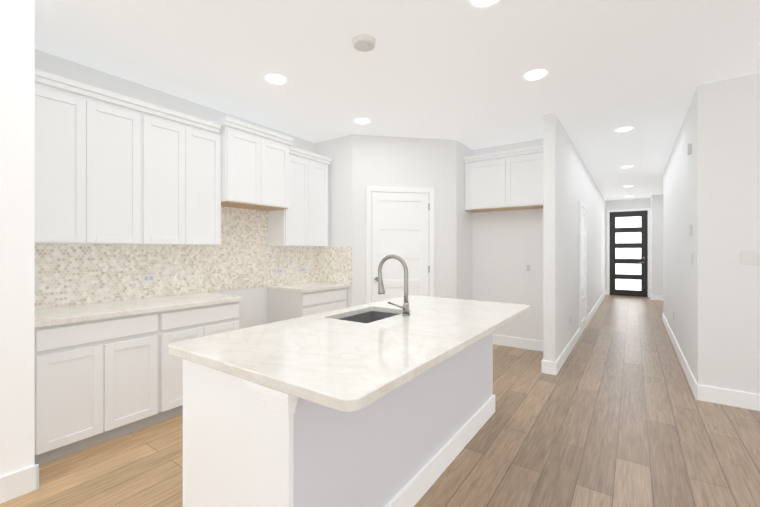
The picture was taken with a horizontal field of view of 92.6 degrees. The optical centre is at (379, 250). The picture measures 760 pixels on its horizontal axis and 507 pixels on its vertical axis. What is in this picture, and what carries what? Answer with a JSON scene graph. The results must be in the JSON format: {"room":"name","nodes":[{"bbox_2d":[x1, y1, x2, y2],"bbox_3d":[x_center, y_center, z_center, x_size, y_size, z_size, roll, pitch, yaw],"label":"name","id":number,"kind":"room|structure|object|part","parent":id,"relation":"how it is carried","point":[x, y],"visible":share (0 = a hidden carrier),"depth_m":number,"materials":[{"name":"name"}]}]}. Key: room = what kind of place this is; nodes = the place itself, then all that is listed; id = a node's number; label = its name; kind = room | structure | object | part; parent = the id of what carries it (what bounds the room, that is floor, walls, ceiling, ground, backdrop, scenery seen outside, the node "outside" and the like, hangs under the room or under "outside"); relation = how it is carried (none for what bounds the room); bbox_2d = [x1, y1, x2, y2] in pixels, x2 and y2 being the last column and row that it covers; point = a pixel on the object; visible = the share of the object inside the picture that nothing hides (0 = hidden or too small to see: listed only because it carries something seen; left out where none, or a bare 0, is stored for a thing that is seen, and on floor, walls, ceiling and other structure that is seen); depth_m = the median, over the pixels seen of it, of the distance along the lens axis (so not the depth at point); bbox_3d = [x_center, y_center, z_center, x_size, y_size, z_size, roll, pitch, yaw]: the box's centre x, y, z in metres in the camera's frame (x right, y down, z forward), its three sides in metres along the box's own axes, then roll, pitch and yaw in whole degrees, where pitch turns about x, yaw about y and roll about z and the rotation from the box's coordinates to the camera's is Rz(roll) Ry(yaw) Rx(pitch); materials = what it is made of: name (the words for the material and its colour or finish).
{"room":"kitchen","nodes":[
{"label":"kitchen","id":0,"kind":"room"},
{"bbox_2d":[0,0,34,476],"bbox_3d":[-3.211,-0.070,0.345,0.120,2.840,4.240,0,0,35],"label":"wall","id":1,"kind":"structure","parent":0,"point":[17,235],"depth_m":1.99,"materials":[{"name":"white paint"}]},
{"bbox_2d":[0,290,759,503],"bbox_3d":[3.194,1.280,3.412,6.880,0.140,16.600,0,0,35],"label":"baseboard","id":2,"kind":"structure","parent":1,"relation":"attached to","point":[16,484],"depth_m":3.23,"materials":[{"name":"white paint"}]},
{"bbox_2d":[35,49,314,328],"bbox_3d":[-1.829,-0.070,3.831,0.120,2.840,3.060,0,0,35],"label":"wall","id":3,"kind":"structure","parent":0,"point":[253,307],"depth_m":3.47,"materials":[{"name":"white paint"}]},
{"bbox_2d":[35,73,98,243],"bbox_3d":[-2.383,-0.612,2.641,0.308,1.125,0.430,0,0,35],"label":"upper cabinet","id":4,"kind":"object","parent":3,"relation":"attached to","point":[66,116],"depth_m":2.59,"materials":[{"name":"white paint"}]},
{"bbox_2d":[99,93,154,244],"bbox_3d":[-2.185,-0.612,2.926,0.308,1.125,0.500,0,0,35],"label":"upper cabinet","id":5,"kind":"object","parent":3,"relation":"attached to","point":[112,167],"depth_m":2.90,"materials":[{"name":"white paint"}]},
{"bbox_2d":[155,109,194,244],"bbox_3d":[-1.983,-0.612,3.215,0.308,1.125,0.482,0,0,35],"label":"upper cabinet","id":6,"kind":"object","parent":3,"relation":"attached to","point":[174,136],"depth_m":3.21,"materials":[{"name":"white paint"}]},
{"bbox_2d":[35,206,351,308],"bbox_3d":[-1.505,-0.021,3.606,0.666,0.910,3.052,0,0,35],"label":"backsplash","id":7,"kind":"structure","parent":3,"relation":"attached to","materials":[{"name":"tile"}]},
{"bbox_2d":[35,276,38,291],"bbox_3d":[-2.552,0.250,2.664,0.006,0.115,0.072,0,0,35],"label":"light switch","id":8,"kind":"object","parent":7,"relation":"attached to","point":[36,283],"visible":0.42,"depth_m":2.68,"materials":[{"name":"white plastic"}]},
{"bbox_2d":[141,274,154,282],"bbox_3d":[-2.106,0.257,3.304,0.006,0.072,0.115,0,0,35],"label":"outlet","id":9,"kind":"object","parent":7,"relation":"attached to","point":[148,278],"visible":1,"depth_m":3.30,"materials":[{"name":"white plastic"}]},
{"bbox_2d":[276,268,282,273],"bbox_3d":[-1.251,0.262,4.530,0.006,0.072,0.115,0,0,35],"label":"outlet","id":10,"kind":"object","parent":7,"relation":"attached to","point":[279,270],"visible":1,"depth_m":4.53,"materials":[{"name":"white plastic"}]},
{"bbox_2d":[299,267,305,272],"bbox_3d":[-1.031,0.262,4.846,0.006,0.072,0.115,0,0,35],"label":"outlet","id":11,"kind":"object","parent":7,"relation":"attached to","point":[302,269],"visible":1,"depth_m":4.84,"materials":[{"name":"white plastic"}]},
{"bbox_2d":[195,121,222,244],"bbox_3d":[-1.795,-0.612,3.485,0.308,1.125,0.413,0,0,35],"label":"upper cabinet","id":12,"kind":"object","parent":3,"relation":"attached to","point":[208,138],"depth_m":3.46,"materials":[{"name":"white paint"}]},
{"bbox_2d":[215,121,266,208],"bbox_3d":[-1.514,-0.862,3.818,0.388,0.766,0.452,0,0,35],"label":"upper cabinet","id":13,"kind":"object","parent":3,"relation":"attached to","point":[244,147],"depth_m":3.69,"materials":[{"name":"white paint"}]},
{"bbox_2d":[259,133,290,212],"bbox_3d":[-1.323,-0.862,4.091,0.388,0.766,0.452,0,0,35],"label":"upper cabinet","id":14,"kind":"object","parent":3,"relation":"attached to","point":[278,148],"depth_m":4.05,"materials":[{"name":"white paint"}]},
{"bbox_2d":[268,149,314,246],"bbox_3d":[-1.104,-0.612,4.476,0.308,1.125,0.429,0,0,35],"label":"upper cabinet","id":15,"kind":"object","parent":3,"relation":"attached to","point":[295,226],"depth_m":4.39,"materials":[{"name":"white paint"}]},
{"bbox_2d":[315,157,330,246],"bbox_3d":[-0.926,-0.612,4.731,0.308,1.125,0.429,0,0,35],"label":"upper cabinet","id":16,"kind":"object","parent":3,"relation":"attached to","point":[321,163],"depth_m":4.72,"materials":[{"name":"white paint"}]},
{"bbox_2d":[315,134,351,307],"bbox_3d":[-0.645,-0.070,4.943,0.790,2.840,0.120,0,0,35],"label":"wall","id":17,"kind":"structure","parent":0,"point":[338,151],"depth_m":4.79,"materials":[{"name":"white paint"}]},
{"bbox_2d":[0,295,759,506],"bbox_3d":[2.845,1.400,3.716,8.200,0.100,17.100,0,0,35],"label":"floor","id":18,"kind":"structure","parent":0,"point":[613,412],"depth_m":2.48,"materials":[{"name":"brown wood"}]},
{"bbox_2d":[35,310,170,465],"bbox_3d":[-2.156,0.912,2.723,0.608,0.875,0.825,0,0,35],"label":"base cabinet","id":19,"kind":"object","parent":18,"relation":"on","point":[108,367],"depth_m":2.51,"materials":[{"name":"white paint"}]},
{"bbox_2d":[35,290,242,329],"bbox_3d":[-1.961,0.455,2.976,0.638,0.040,1.463,0,0,35],"label":"countertop","id":20,"kind":"structure","parent":19,"relation":"on","point":[46,315],"depth_m":2.76,"materials":[{"name":"white stone"}]},
{"bbox_2d":[171,302,238,417],"bbox_3d":[-1.780,0.912,3.262,0.608,0.875,0.777,0,0,35],"label":"base cabinet","id":21,"kind":"object","parent":18,"relation":"on","point":[200,321],"depth_m":3.04,"materials":[{"name":"white paint"}]},
{"bbox_2d":[268,286,349,322],"bbox_3d":[-0.884,0.913,4.546,0.608,0.875,0.794,0,0,35],"label":"base cabinet","id":22,"kind":"object","parent":18,"relation":"on","point":[282,304],"depth_m":4.26,"materials":[{"name":"white paint"}]},
{"bbox_2d":[267,282,350,293],"bbox_3d":[-0.874,0.455,4.535,0.638,0.040,0.799,0,0,35],"label":"countertop","id":23,"kind":"structure","parent":22,"relation":"on","point":[307,287],"depth_m":4.39,"materials":[{"name":"white stone"}]},
{"bbox_2d":[168,334,494,506],"bbox_3d":[0.008,0.912,2.340,0.799,0.875,2.236,0,0,35],"label":"kitchen island","id":24,"kind":"object","parent":18,"relation":"on","point":[387,403],"depth_m":1.55,"materials":[{"name":"white"}]},
{"bbox_2d":[168,295,530,417],"bbox_3d":[0.102,0.455,2.283,1.120,0.040,2.250,0,0,35],"label":"island countertop","id":25,"kind":"structure","parent":24,"relation":"on","point":[332,361],"depth_m":1.64,"materials":[{"name":"white stone"}]},
{"bbox_2d":[344,310,399,321],"bbox_3d":[-0.068,0.574,2.493,0.396,0.222,0.596,0,0,35],"label":"sink","id":26,"kind":"object","parent":25,"relation":"in","point":[365,315],"depth_m":2.76,"materials":[{"name":"grey metal"}]},
{"bbox_2d":[378,254,411,313],"bbox_3d":[0.080,0.232,2.462,0.256,0.405,0.095,0,0,35],"label":"faucet","id":27,"kind":"object","parent":25,"relation":"on","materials":[{"name":"silver metal"}]},
{"bbox_2d":[35,0,759,200],"bbox_3d":[2.845,-1.540,3.717,8.200,0.100,17.100,0,0,35],"label":"ceiling","id":28,"kind":"structure","parent":0,"point":[457,70],"depth_m":2.87,"materials":[{"name":"white paint"}]},
{"bbox_2d":[265,74,286,84],"bbox_3d":[-0.906,-1.485,3.163,0.190,0.008,0.190,0,0,35],"label":"recessed light","id":29,"kind":"object","parent":28,"relation":"in","point":[276,79],"visible":1,"depth_m":3.15,"materials":[{"name":"white plastic"}]},
{"bbox_2d":[354,118,369,123],"bbox_3d":[-0.205,-1.485,4.185,0.190,0.008,0.190,0,0,35],"label":"recessed light","id":30,"kind":"object","parent":28,"relation":"in","point":[362,121],"visible":1,"depth_m":4.18,"materials":[{"name":"white plastic"}]},
{"bbox_2d":[352,34,375,51],"bbox_3d":[-0.113,-1.466,2.586,0.174,0.045,0.174,0,0,35],"label":"smoke detector","id":31,"kind":"object","parent":28,"relation":"attached to","point":[364,42],"visible":1,"depth_m":2.55,"materials":[{"name":"white plastic"}]},
{"bbox_2d":[469,0,499,7],"bbox_3d":[0.621,-1.485,2.135,0.190,0.008,0.190,0,0,35],"label":"recessed light","id":32,"kind":"object","parent":28,"relation":"in","point":[481,3],"visible":1,"depth_m":2.18,"materials":[{"name":"white plastic"}]},
{"bbox_2d":[523,69,547,80],"bbox_3d":[1.320,-1.485,3.086,0.190,0.008,0.190,0,0,35],"label":"recessed light","id":33,"kind":"object","parent":28,"relation":"in","point":[533,75],"visible":1,"depth_m":3.08,"materials":[{"name":"white plastic"}]},
{"bbox_2d":[615,127,632,131],"bbox_3d":[3.006,-1.485,4.471,0.190,0.008,0.190,0,0,35],"label":"recessed light","id":34,"kind":"object","parent":28,"relation":"in","point":[623,129],"visible":0.98,"depth_m":4.46,"materials":[{"name":"white plastic"}]},
{"bbox_2d":[352,134,456,306],"bbox_3d":[0.330,-0.070,4.851,1.414,2.840,0.120,0,0,-10],"label":"wall","id":35,"kind":"structure","parent":0,"point":[384,161],"depth_m":4.81,"materials":[{"name":"white paint"}]},
{"bbox_2d":[366,186,433,303],"bbox_3d":[0.277,0.263,4.740,0.914,2.175,0.076,0,0,-10],"label":"door frame","id":36,"kind":"structure","parent":35,"relation":"in","point":[370,189],"depth_m":4.74,"materials":[{"name":"white paint"}]},
{"bbox_2d":[372,192,428,302],"bbox_3d":[0.272,0.294,4.769,0.760,2.088,0.015,0,0,-10],"label":"pantry door","id":37,"kind":"structure","parent":36,"relation":"attached to","point":[400,224],"depth_m":4.77,"materials":[{"name":"white paint"}]},
{"bbox_3d":[0.302,0.240,4.737,0.735,1.720,0.060,0,0,-10],"label":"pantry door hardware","id":38,"kind":"part","parent":36,"relation":"part of","materials":[{"name":"white wood"}]},
{"bbox_2d":[457,141,471,299],"bbox_3d":[1.156,-0.070,5.193,0.120,2.840,0.590,0,0,35],"label":"wall","id":39,"kind":"structure","parent":0,"point":[464,254],"depth_m":5.12,"materials":[{"name":"white paint"}]},
{"bbox_2d":[472,139,542,340],"bbox_3d":[1.831,-0.070,5.155,1.270,2.840,0.120,0,0,35],"label":"wall","id":40,"kind":"structure","parent":0,"point":[507,246],"depth_m":5.08,"materials":[{"name":"white paint"}]},
{"bbox_2d":[464,145,542,212],"bbox_3d":[1.745,-0.934,4.927,1.142,0.752,0.348,0,0,35],"label":"upper cabinet","id":41,"kind":"object","parent":40,"relation":"attached to","point":[505,180],"visible":0.77,"depth_m":4.82,"materials":[{"name":"white paint"}]},
{"bbox_2d":[526,264,530,271],"bbox_3d":[2.020,0.245,4.945,0.072,0.115,0.006,0,0,35],"label":"outlet","id":42,"kind":"object","parent":40,"relation":"attached to","point":[528,267],"visible":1,"depth_m":4.94,"materials":[{"name":"white plastic"}]},
{"bbox_2d":[543,113,604,361],"bbox_3d":[4.311,-0.070,7.497,0.120,2.840,8.620,0,0,35],"label":"wall","id":43,"kind":"structure","parent":0,"point":[568,183],"depth_m":4.46,"materials":[{"name":"white paint"}]},
{"bbox_2d":[579,200,586,336],"bbox_3d":[3.376,0.288,6.029,0.022,2.125,0.910,0,0,35],"label":"door frame","id":44,"kind":"structure","parent":43,"relation":"in","point":[582,204],"depth_m":5.66,"materials":[{"name":"white paint"}]},
{"bbox_2d":[581,206,585,333],"bbox_3d":[3.374,0.319,6.030,0.015,2.038,0.756,0,0,35],"label":"hall door","id":45,"kind":"structure","parent":44,"relation":"attached to","point":[583,268],"depth_m":6.09,"materials":[{"name":"white paint"}]},
{"bbox_2d":[605,198,650,296],"bbox_3d":[7.311,-0.069,10.733,1.340,2.840,0.120,0,0,35],"label":"wall","id":46,"kind":"structure","parent":0,"point":[628,204],"depth_m":10.79,"materials":[{"name":"white paint"}]},
{"bbox_2d":[607,208,650,296],"bbox_3d":[7.285,0.071,10.661,1.060,2.560,0.024,0,0,35],"label":"door frame","id":47,"kind":"structure","parent":46,"relation":"in","point":[628,253],"depth_m":10.65,"materials":[{"name":"white paint"}]},
{"bbox_3d":[7.281,0.096,10.655,0.630,2.150,0.008,0,0,35],"label":"glass","id":48,"kind":"part","parent":47,"relation":"part of","materials":[{"name":"white glass"}]},
{"bbox_2d":[610,210,647,296],"bbox_3d":[7.282,0.106,10.657,0.920,2.490,0.034,0,0,35],"label":"front door","id":49,"kind":"structure","parent":47,"relation":"attached to","point":[643,246],"depth_m":10.60,"materials":[{"name":"black metal"}]},
{"bbox_2d":[651,194,662,294],"bbox_3d":[8.908,-0.069,8.827,3.700,2.840,0.120,0,0,35],"label":"wall","id":50,"kind":"structure","parent":0,"point":[656,244],"depth_m":9.76,"materials":[{"name":"white paint"}]},
{"bbox_2d":[663,173,663,312],"bbox_3d":[6.924,-0.070,5.920,3.630,2.840,0.120,0,0,35],"label":"wall","id":51,"kind":"structure","parent":0,"point":[663,242],"depth_m":6.99,"materials":[{"name":"white paint"}]},
{"bbox_2d":[664,91,695,379],"bbox_3d":[4.217,-0.070,5.107,0.120,2.840,4.310,0,0,35],"label":"wall","id":52,"kind":"structure","parent":0,"point":[679,241],"depth_m":4.29,"materials":[{"name":"white paint"}]},
{"bbox_2d":[687,143,690,154],"bbox_3d":[3.123,-1.020,3.669,0.029,0.100,0.080,0,0,35],"label":"door chime","id":53,"kind":"object","parent":52,"relation":"attached to","point":[689,149],"visible":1,"depth_m":3.64,"materials":[{"name":"white plastic"}]},
{"bbox_2d":[688,225,691,234],"bbox_3d":[3.112,-0.200,3.647,0.021,0.100,0.090,0,0,35],"label":"thermostat","id":54,"kind":"object","parent":52,"relation":"attached to","point":[689,229],"visible":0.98,"depth_m":3.61,"materials":[{"name":"white plastic"}]},
{"bbox_2d":[696,73,759,393],"bbox_3d":[4.390,-0.070,2.286,3.630,2.840,0.120,0,0,35],"label":"wall","id":55,"kind":"structure","parent":0,"point":[727,228],"depth_m":3.16,"materials":[{"name":"white paint"}]},
{"bbox_2d":[740,251,759,264],"bbox_3d":[3.138,0.067,3.081,0.115,0.111,0.007,0,0,35],"label":"light switch","id":56,"kind":"object","parent":55,"relation":"attached to","point":[749,257],"visible":1,"depth_m":3.08,"materials":[{"name":"white plastic"}]}
]}

